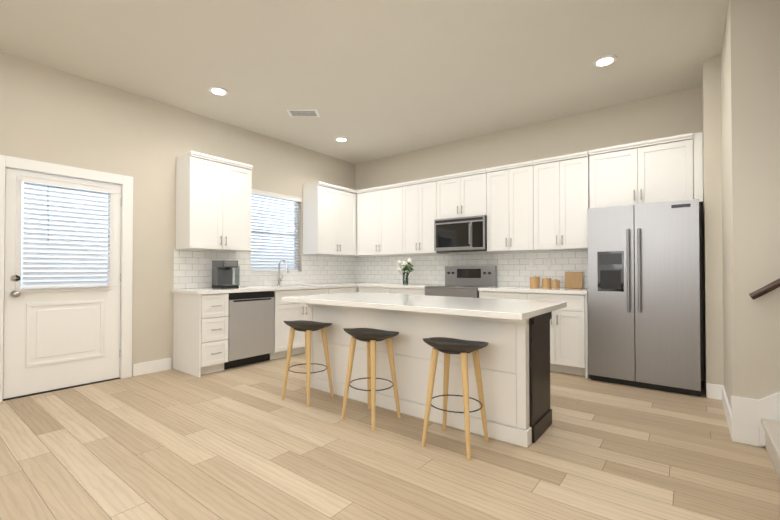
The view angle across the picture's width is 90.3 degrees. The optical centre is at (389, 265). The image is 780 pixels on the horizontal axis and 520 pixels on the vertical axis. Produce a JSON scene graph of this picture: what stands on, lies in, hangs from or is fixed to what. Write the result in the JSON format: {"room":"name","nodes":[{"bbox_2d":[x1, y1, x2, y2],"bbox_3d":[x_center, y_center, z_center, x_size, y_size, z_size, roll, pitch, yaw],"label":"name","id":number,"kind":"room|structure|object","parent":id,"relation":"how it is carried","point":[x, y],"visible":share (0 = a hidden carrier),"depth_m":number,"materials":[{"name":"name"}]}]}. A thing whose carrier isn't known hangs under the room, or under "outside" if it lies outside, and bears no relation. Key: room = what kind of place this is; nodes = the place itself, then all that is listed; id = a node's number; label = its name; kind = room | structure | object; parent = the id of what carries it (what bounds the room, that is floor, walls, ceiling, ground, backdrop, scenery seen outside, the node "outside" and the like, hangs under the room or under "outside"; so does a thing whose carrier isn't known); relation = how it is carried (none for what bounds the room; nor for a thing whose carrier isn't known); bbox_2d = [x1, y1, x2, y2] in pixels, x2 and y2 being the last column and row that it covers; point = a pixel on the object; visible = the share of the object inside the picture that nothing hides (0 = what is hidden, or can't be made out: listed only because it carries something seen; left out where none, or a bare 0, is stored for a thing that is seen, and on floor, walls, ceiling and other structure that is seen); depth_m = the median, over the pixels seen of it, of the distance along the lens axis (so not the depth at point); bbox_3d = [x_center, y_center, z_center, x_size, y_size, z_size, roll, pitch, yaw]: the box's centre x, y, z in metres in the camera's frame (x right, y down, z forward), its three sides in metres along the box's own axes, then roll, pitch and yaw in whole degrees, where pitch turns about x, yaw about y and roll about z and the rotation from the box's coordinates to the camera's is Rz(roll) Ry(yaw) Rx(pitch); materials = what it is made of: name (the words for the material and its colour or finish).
{"room":"kitchen","nodes":[
{"label":"kitchen","id":0,"kind":"room"},
{"bbox_2d":[0,52,354,375],"bbox_3d":[-3.447,-0.340,3.431,0.150,3.050,9.350,-1,-1,38],"label":"wall","id":1,"kind":"structure","parent":0,"point":[51,115],"depth_m":4.27,"materials":[{"name":"paint"}]},
{"bbox_2d":[3,168,121,398],"bbox_3d":[-3.101,0.162,3.747,0.125,2.030,0.890,-1,-1,38],"label":"entry door","id":2,"kind":"structure","parent":1,"relation":"in","point":[55,338],"depth_m":3.67,"materials":[{"name":"white wood"}]},
{"bbox_2d":[21,174,114,288],"bbox_3d":[-3.073,-0.295,3.724,0.074,1.017,0.710,-1,-1,38],"label":"door blind","id":3,"kind":"object","parent":2,"relation":"attached to","point":[63,184],"visible":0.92,"depth_m":3.70,"materials":[{"name":"white plastic"}]},
{"bbox_2d":[0,155,132,401],"bbox_3d":[-3.158,0.117,3.784,0.170,2.145,1.080,-1,-1,38],"label":"door frame","id":4,"kind":"structure","parent":1,"relation":"attached to","point":[126,184],"depth_m":4.06,"materials":[{"name":"white wood"}]},
{"bbox_2d":[133,358,170,375],"bbox_3d":[-2.643,1.130,4.319,0.016,0.130,0.385,-1,-1,38],"label":"baseboard","id":5,"kind":"structure","parent":1,"relation":"attached to","point":[143,368],"depth_m":4.30,"materials":[{"name":"white wood"}]},
{"bbox_2d":[176,151,252,251],"bbox_3d":[-2.118,-0.727,4.722,0.377,1.085,0.770,-1,-1,38],"label":"upper cabinet","id":6,"kind":"object","parent":1,"relation":"attached to","point":[213,201],"visible":1,"depth_m":4.54,"materials":[{"name":"white wood"}]},
{"bbox_2d":[173,249,354,288],"bbox_3d":[-1.566,0.059,5.732,0.008,0.459,3.099,-1,-1,38],"label":"backsplash","id":7,"kind":"structure","parent":1,"relation":"attached to","point":[192,268],"depth_m":5.28,"materials":[{"name":"tile"}]},
{"bbox_2d":[260,290,275,305],"bbox_3d":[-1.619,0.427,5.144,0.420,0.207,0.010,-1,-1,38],"label":"base cabinet","id":8,"kind":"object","parent":1,"relation":"attached to","point":[260,290],"depth_m":4.88,"materials":[{"name":"white wood"}]},
{"bbox_2d":[251,194,297,271],"bbox_3d":[-1.720,-0.463,5.719,0.040,1.146,0.876,-1,-1,38],"label":"window","id":9,"kind":"structure","parent":1,"relation":"in","point":[282,230],"depth_m":5.86,"materials":[{"name":"clear glass"}]},
{"bbox_2d":[251,189,302,270],"bbox_3d":[-1.659,-0.480,5.672,0.074,1.133,0.906,-1,-1,38],"label":"window blind","id":10,"kind":"object","parent":9,"relation":"attached to","point":[271,194],"visible":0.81,"depth_m":5.65,"materials":[{"name":"white plastic"}]},
{"bbox_2d":[251,271,301,272],"bbox_3d":[-1.666,0.102,5.670,0.097,0.020,0.876,-1,-1,38],"label":"window sill","id":11,"kind":"structure","parent":1,"relation":"attached to","point":[280,272],"depth_m":5.72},
{"bbox_2d":[284,286,299,289],"bbox_3d":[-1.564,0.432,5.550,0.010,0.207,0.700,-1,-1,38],"label":"countertop","id":12,"kind":"structure","parent":1,"relation":"attached to","point":[285,287],"depth_m":5.09,"materials":[{"name":"white stone"}]},
{"bbox_2d":[300,286,311,289],"bbox_3d":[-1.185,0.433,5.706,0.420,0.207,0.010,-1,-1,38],"label":"countertop","id":13,"kind":"structure","parent":1,"relation":"attached to","point":[301,287],"depth_m":5.26,"materials":[{"name":"white stone"}]},
{"bbox_2d":[303,181,356,255],"bbox_3d":[-0.838,-0.708,6.379,0.377,1.085,1.197,-1,-1,38],"label":"upper cabinet","id":14,"kind":"object","parent":1,"relation":"attached to","point":[329,219],"visible":0.92,"depth_m":6.01,"materials":[{"name":"white wood"}]},
{"bbox_2d":[276,286,319,305],"bbox_3d":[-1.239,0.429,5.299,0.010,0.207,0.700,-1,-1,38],"label":"base cabinet","id":15,"kind":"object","parent":0,"relation":"attached to","point":[279,293],"depth_m":5.08,"materials":[{"name":"white wood"}]},
{"bbox_2d":[0,0,727,163],"bbox_3d":[0.174,-1.948,0.654,9.800,0.100,9.750,-1,-1,38],"label":"ceiling","id":16,"kind":"structure","parent":0,"point":[370,80],"depth_m":3.46,"materials":[{"name":"paint"}]},
{"bbox_2d":[208,86,227,95],"bbox_3d":[-1.823,-1.850,4.122,0.195,0.013,0.195,0,-1,-7],"label":"recessed light","id":17,"kind":"object","parent":16,"relation":"in","point":[216,90],"depth_m":4.11,"materials":[{"name":"white"}]},
{"bbox_2d":[286,109,319,116],"bbox_3d":[-1.048,-1.843,4.699,0.360,0.013,0.200,0,-1,-1],"label":"ceiling vent","id":18,"kind":"object","parent":16,"relation":"in","point":[303,112],"visible":1,"depth_m":4.67,"materials":[{"name":"grey metal"}]},
{"bbox_2d":[335,137,347,141],"bbox_3d":[-0.707,-1.832,5.648,0.195,0.013,0.195,0,-1,-7],"label":"recessed light","id":19,"kind":"object","parent":16,"relation":"in","point":[340,139],"depth_m":5.63,"materials":[{"name":"white"}]},
{"bbox_2d":[592,55,616,66],"bbox_3d":[1.954,-1.857,3.531,0.195,0.013,0.195,0,-1,-7],"label":"recessed light","id":20,"kind":"object","parent":16,"relation":"in","point":[604,60],"depth_m":3.52,"materials":[{"name":"white"}]},
{"bbox_2d":[0,353,779,519],"bbox_3d":[0.174,1.201,0.617,9.800,0.100,9.750,-1,-1,38],"label":"floor","id":21,"kind":"structure","parent":0,"point":[245,442],"depth_m":2.35,"materials":[{"name":"brown wood"}]},
{"bbox_2d":[173,294,228,377],"bbox_3d":[-2.168,0.757,4.441,0.619,0.880,0.332,-1,-1,38],"label":"base cabinet","id":22,"kind":"object","parent":21,"relation":"on","point":[200,329],"depth_m":4.27,"materials":[{"name":"white wood"}]},
{"bbox_2d":[172,286,283,293],"bbox_3d":[-1.942,0.298,4.716,0.628,0.040,1.085,-1,-1,38],"label":"countertop","id":23,"kind":"structure","parent":22,"relation":"on","point":[245,288],"depth_m":4.43,"materials":[{"name":"white stone"}]},
{"bbox_2d":[212,260,239,288],"bbox_3d":[-1.966,0.110,4.739,0.270,0.335,0.300,-1,-1,38],"label":"coffee maker","id":24,"kind":"object","parent":23,"relation":"on","point":[222,274],"visible":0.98,"depth_m":4.67,"materials":[{"name":"black plastic"}]},
{"bbox_2d":[277,260,287,284],"bbox_3d":[-1.517,0.104,5.540,0.232,0.367,0.096,-1,-1,38],"label":"faucet","id":25,"kind":"object","parent":23,"relation":"on","point":[279,280],"visible":1,"depth_m":5.56,"materials":[{"name":"silver metal"}]},
{"bbox_2d":[224,291,273,369],"bbox_3d":[-1.870,0.762,4.810,0.606,0.878,0.608,-1,-1,38],"label":"dishwasher","id":26,"kind":"object","parent":21,"relation":"on","point":[251,330],"visible":0.67,"depth_m":4.61,"materials":[{"name":"silver metal"}]},
{"bbox_2d":[270,303,307,359],"bbox_3d":[-1.392,0.879,5.444,0.619,0.660,0.975,-1,-1,38],"label":"base cabinet","id":27,"kind":"object","parent":21,"relation":"on","point":[281,314],"depth_m":5.03,"materials":[{"name":"white wood"}]},
{"bbox_2d":[281,320,333,406],"bbox_3d":[-0.734,0.838,3.470,0.410,0.699,0.380,0,-1,34],"label":"stool","id":28,"kind":"object","parent":21,"relation":"on","point":[307,327],"visible":1,"depth_m":3.42,"materials":[{"name":"brown wood"}]},
{"bbox_2d":[320,286,358,293],"bbox_3d":[-0.968,0.775,5.994,0.619,0.880,0.662,-1,-1,38],"label":"base cabinet","id":29,"kind":"object","parent":21,"relation":"on","point":[339,289],"depth_m":5.82,"materials":[{"name":"white wood"}]},
{"bbox_2d":[304,282,371,289],"bbox_3d":[-0.775,0.316,6.229,0.628,0.040,1.337,-1,-1,38],"label":"countertop","id":30,"kind":"structure","parent":29,"relation":"on","point":[326,286],"depth_m":5.89,"materials":[{"name":"white stone"}]},
{"bbox_2d":[341,328,400,430],"bbox_3d":[-0.145,0.832,2.990,0.410,0.699,0.380,-1,-1,40],"label":"stool","id":31,"kind":"object","parent":21,"relation":"on","point":[370,336],"visible":1,"depth_m":2.97,"materials":[{"name":"brown wood"}]},
{"bbox_2d":[359,287,393,293],"bbox_3d":[-0.035,0.777,6.106,0.684,0.880,0.619,-1,-1,38],"label":"base cabinet","id":32,"kind":"object","parent":21,"relation":"on","point":[389,290],"depth_m":5.85,"materials":[{"name":"white wood"}]},
{"bbox_2d":[358,283,436,290],"bbox_3d":[0.176,0.313,5.931,1.239,0.040,0.628,-1,-1,38],"label":"countertop","id":33,"kind":"structure","parent":32,"relation":"on","point":[421,287],"depth_m":5.85,"materials":[{"name":"white stone"}]},
{"bbox_2d":[397,258,413,284],"bbox_3d":[0.261,0.089,5.838,0.266,0.402,0.254,-1,-1,38],"label":"flower vase","id":34,"kind":"object","parent":33,"relation":"on","point":[404,267],"visible":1,"depth_m":5.82,"materials":[{"name":"clear glass"}]},
{"bbox_2d":[394,287,424,294],"bbox_3d":[0.405,0.773,5.766,0.678,0.880,0.619,-1,-1,38],"label":"base cabinet","id":35,"kind":"object","parent":21,"relation":"on","point":[397,290],"depth_m":5.49,"materials":[{"name":"white wood"}]},
{"bbox_2d":[306,304,551,447],"bbox_3d":[0.181,0.760,3.348,2.184,0.847,0.527,-1,-1,38],"label":"kitchen island","id":36,"kind":"object","parent":21,"relation":"on","point":[514,355],"depth_m":2.86,"materials":[{"name":"white wood"}]},
{"bbox_2d":[281,292,566,319],"bbox_3d":[0.195,0.316,3.379,2.270,0.040,1.050,-1,-1,38],"label":"island countertop","id":37,"kind":"structure","parent":36,"relation":"on","point":[439,305],"depth_m":2.96,"materials":[{"name":"white stone"}]},
{"bbox_2d":[421,337,488,459],"bbox_3d":[0.431,0.827,2.558,0.410,0.699,0.380,0,-1,35],"label":"stool","id":38,"kind":"object","parent":21,"relation":"on","point":[447,347],"visible":1,"depth_m":2.52,"materials":[{"name":"brown wood"}]},
{"bbox_2d":[424,266,496,297],"bbox_3d":[0.950,0.607,5.277,0.770,1.200,0.696,-1,-1,38],"label":"range","id":39,"kind":"object","parent":21,"relation":"on","point":[464,281],"visible":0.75,"depth_m":5.34,"materials":[{"name":"silver metal"}]},
{"bbox_2d":[479,291,533,299],"bbox_3d":[1.557,0.762,4.876,0.661,0.880,0.619,-1,-1,38],"label":"base cabinet","id":40,"kind":"object","parent":21,"relation":"on","point":[517,295],"depth_m":4.62,"materials":[{"name":"white wood"}]},
{"bbox_2d":[534,295,589,378],"bbox_3d":[1.995,0.758,4.538,0.695,0.880,0.619,-1,-1,38],"label":"base cabinet","id":41,"kind":"object","parent":21,"relation":"on","point":[569,339],"depth_m":4.20,"materials":[{"name":"white wood"}]},
{"bbox_2d":[478,287,587,294],"bbox_3d":[1.774,0.298,4.697,1.235,0.040,0.628,-1,-1,38],"label":"countertop","id":42,"kind":"structure","parent":41,"relation":"on","point":[529,291],"depth_m":4.40,"materials":[{"name":"white stone"}]},
{"bbox_2d":[529,276,539,287],"bbox_3d":[1.803,0.206,4.835,0.121,0.144,0.121,0,-1,32],"label":"canister","id":43,"kind":"object","parent":42,"relation":"on","point":[534,281],"depth_m":4.79,"materials":[{"name":"brown wood"}]},
{"bbox_2d":[542,277,550,287],"bbox_3d":[1.920,0.213,4.757,0.109,0.129,0.109,0,-1,32],"label":"canister","id":44,"kind":"object","parent":42,"relation":"on","point":[546,282],"depth_m":4.71,"materials":[{"name":"brown wood"}]},
{"bbox_2d":[552,279,559,287],"bbox_3d":[2.000,0.222,4.670,0.086,0.109,0.086,0,-1,32],"label":"canister","id":45,"kind":"object","parent":42,"relation":"on","point":[555,283],"depth_m":4.64,"materials":[{"name":"brown wood"}]},
{"bbox_2d":[564,272,582,287],"bbox_3d":[2.221,0.178,4.687,0.200,0.198,0.056,-1,-1,38],"label":"cutting board","id":46,"kind":"object","parent":42,"relation":"on","point":[573,279],"depth_m":4.68,"materials":[{"name":"brown wood"}]},
{"bbox_2d":[587,199,700,396],"bbox_3d":[2.590,0.301,3.975,0.910,1.780,0.738,-1,-1,38],"label":"refrigerator","id":47,"kind":"object","parent":21,"relation":"on","point":[643,295],"visible":1,"depth_m":3.70,"materials":[{"name":"silver metal"}]},
{"bbox_2d":[761,419,779,479],"bbox_3d":[3.638,-0.080,0.909,3.935,2.470,1.016,-1,-1,38],"label":"carpeted stairs","id":48,"kind":"structure","parent":21,"relation":"on","point":[772,434],"depth_m":2.27,"materials":[{"name":"beige carpet"}]},
{"bbox_2d":[355,86,703,380],"bbox_3d":[1.347,-0.315,5.541,4.860,3.050,0.150,-1,-1,38],"label":"wall","id":49,"kind":"structure","parent":0,"point":[667,115],"depth_m":4.87,"materials":[{"name":"paint"}]},
{"bbox_2d":[357,183,404,254],"bbox_3d":[-0.062,-0.694,6.318,1.017,1.057,0.344,-1,-1,38],"label":"upper cabinet","id":50,"kind":"object","parent":49,"relation":"attached to","point":[380,210],"depth_m":6.16,"materials":[{"name":"white wood"}]},
{"bbox_2d":[405,179,447,254],"bbox_3d":[0.529,-0.699,5.862,0.719,1.057,0.344,-1,-1,38],"label":"upper cabinet","id":51,"kind":"object","parent":49,"relation":"attached to","point":[423,197],"depth_m":5.70,"materials":[{"name":"white wood"}]},
{"bbox_2d":[441,171,488,218],"bbox_3d":[1.067,-0.942,5.449,0.760,0.582,0.344,-1,-1,38],"label":"upper cabinet","id":52,"kind":"object","parent":49,"relation":"attached to","point":[461,195],"depth_m":5.28,"materials":[{"name":"white wood"}]},
{"bbox_2d":[434,215,486,251],"bbox_3d":[1.035,-0.425,5.400,0.756,0.443,0.451,-1,-1,38],"label":"microwave","id":53,"kind":"object","parent":52,"relation":"attached to","point":[462,234],"visible":0.96,"depth_m":5.23,"materials":[{"name":"black"}]},
{"bbox_2d":[355,250,587,287],"bbox_3d":[0.922,0.046,5.764,3.890,0.485,0.008,-1,-1,38],"label":"backsplash","id":54,"kind":"structure","parent":49,"relation":"attached to","point":[514,269],"depth_m":5.47,"materials":[{"name":"tile"}]},
{"bbox_2d":[529,258,533,266],"bbox_3d":[1.840,-0.033,5.047,0.070,0.115,0.006,-1,-1,38],"label":"electrical outlet plate","id":55,"kind":"object","parent":54,"relation":"attached to","point":[531,260],"depth_m":5.04,"materials":[{"name":"white plastic"}]},
{"bbox_2d":[485,159,540,251],"bbox_3d":[1.607,-0.709,5.029,0.723,1.057,0.344,-1,-1,38],"label":"upper cabinet","id":56,"kind":"object","parent":49,"relation":"attached to","point":[538,205],"depth_m":4.86,"materials":[{"name":"white wood"}]},
{"bbox_2d":[541,151,589,250],"bbox_3d":[2.061,-0.713,4.679,0.665,1.057,0.344,-1,-1,38],"label":"upper cabinet","id":57,"kind":"object","parent":49,"relation":"attached to","point":[565,198],"depth_m":4.49,"materials":[{"name":"white wood"}]},
{"bbox_2d":[589,132,702,207],"bbox_3d":[2.709,-0.942,4.147,0.985,0.670,0.398,-1,-1,38],"label":"upper cabinet","id":58,"kind":"object","parent":49,"relation":"attached to","point":[667,169],"visible":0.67,"depth_m":3.98,"materials":[{"name":"white wood"}]},
{"bbox_2d":[701,0,779,446],"bbox_3d":[4.481,-0.356,2.074,4.340,3.050,1.810,-1,-1,38],"label":"wall","id":59,"kind":"structure","parent":0,"point":[740,89],"depth_m":2.58,"materials":[{"name":"paint"}]},
{"bbox_2d":[718,385,742,442],"bbox_3d":[2.615,1.115,2.994,0.060,0.130,1.046,-1,-1,38],"label":"baseboard","id":60,"kind":"structure","parent":59,"relation":"attached to","point":[736,429],"depth_m":2.73,"materials":[{"name":"white wood"}]},
{"bbox_2d":[731,392,779,446],"bbox_3d":[3.845,-0.378,1.410,3.936,3.077,0.018,-1,-1,38],"label":"skirt","id":61,"kind":"object","parent":59,"relation":"attached to","point":[750,411],"visible":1,"depth_m":2.52,"materials":[{"name":"white wood"}]},
{"bbox_2d":[749,278,779,299],"bbox_3d":[3.694,-1.053,1.484,3.450,2.526,0.096,-1,-1,38],"label":"handrail","id":62,"kind":"object","parent":59,"relation":"attached to","point":[767,288],"visible":1,"depth_m":2.44,"materials":[{"name":"brown wood"}]},
{"label":"outside","id":63,"kind":"structure","parent":0,"visible":0},
{"bbox_2d":[21,182,293,288],"bbox_3d":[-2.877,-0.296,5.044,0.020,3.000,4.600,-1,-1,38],"label":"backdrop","id":64,"kind":"structure","parent":63,"point":[52,213],"depth_m":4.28,"materials":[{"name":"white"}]}
]}

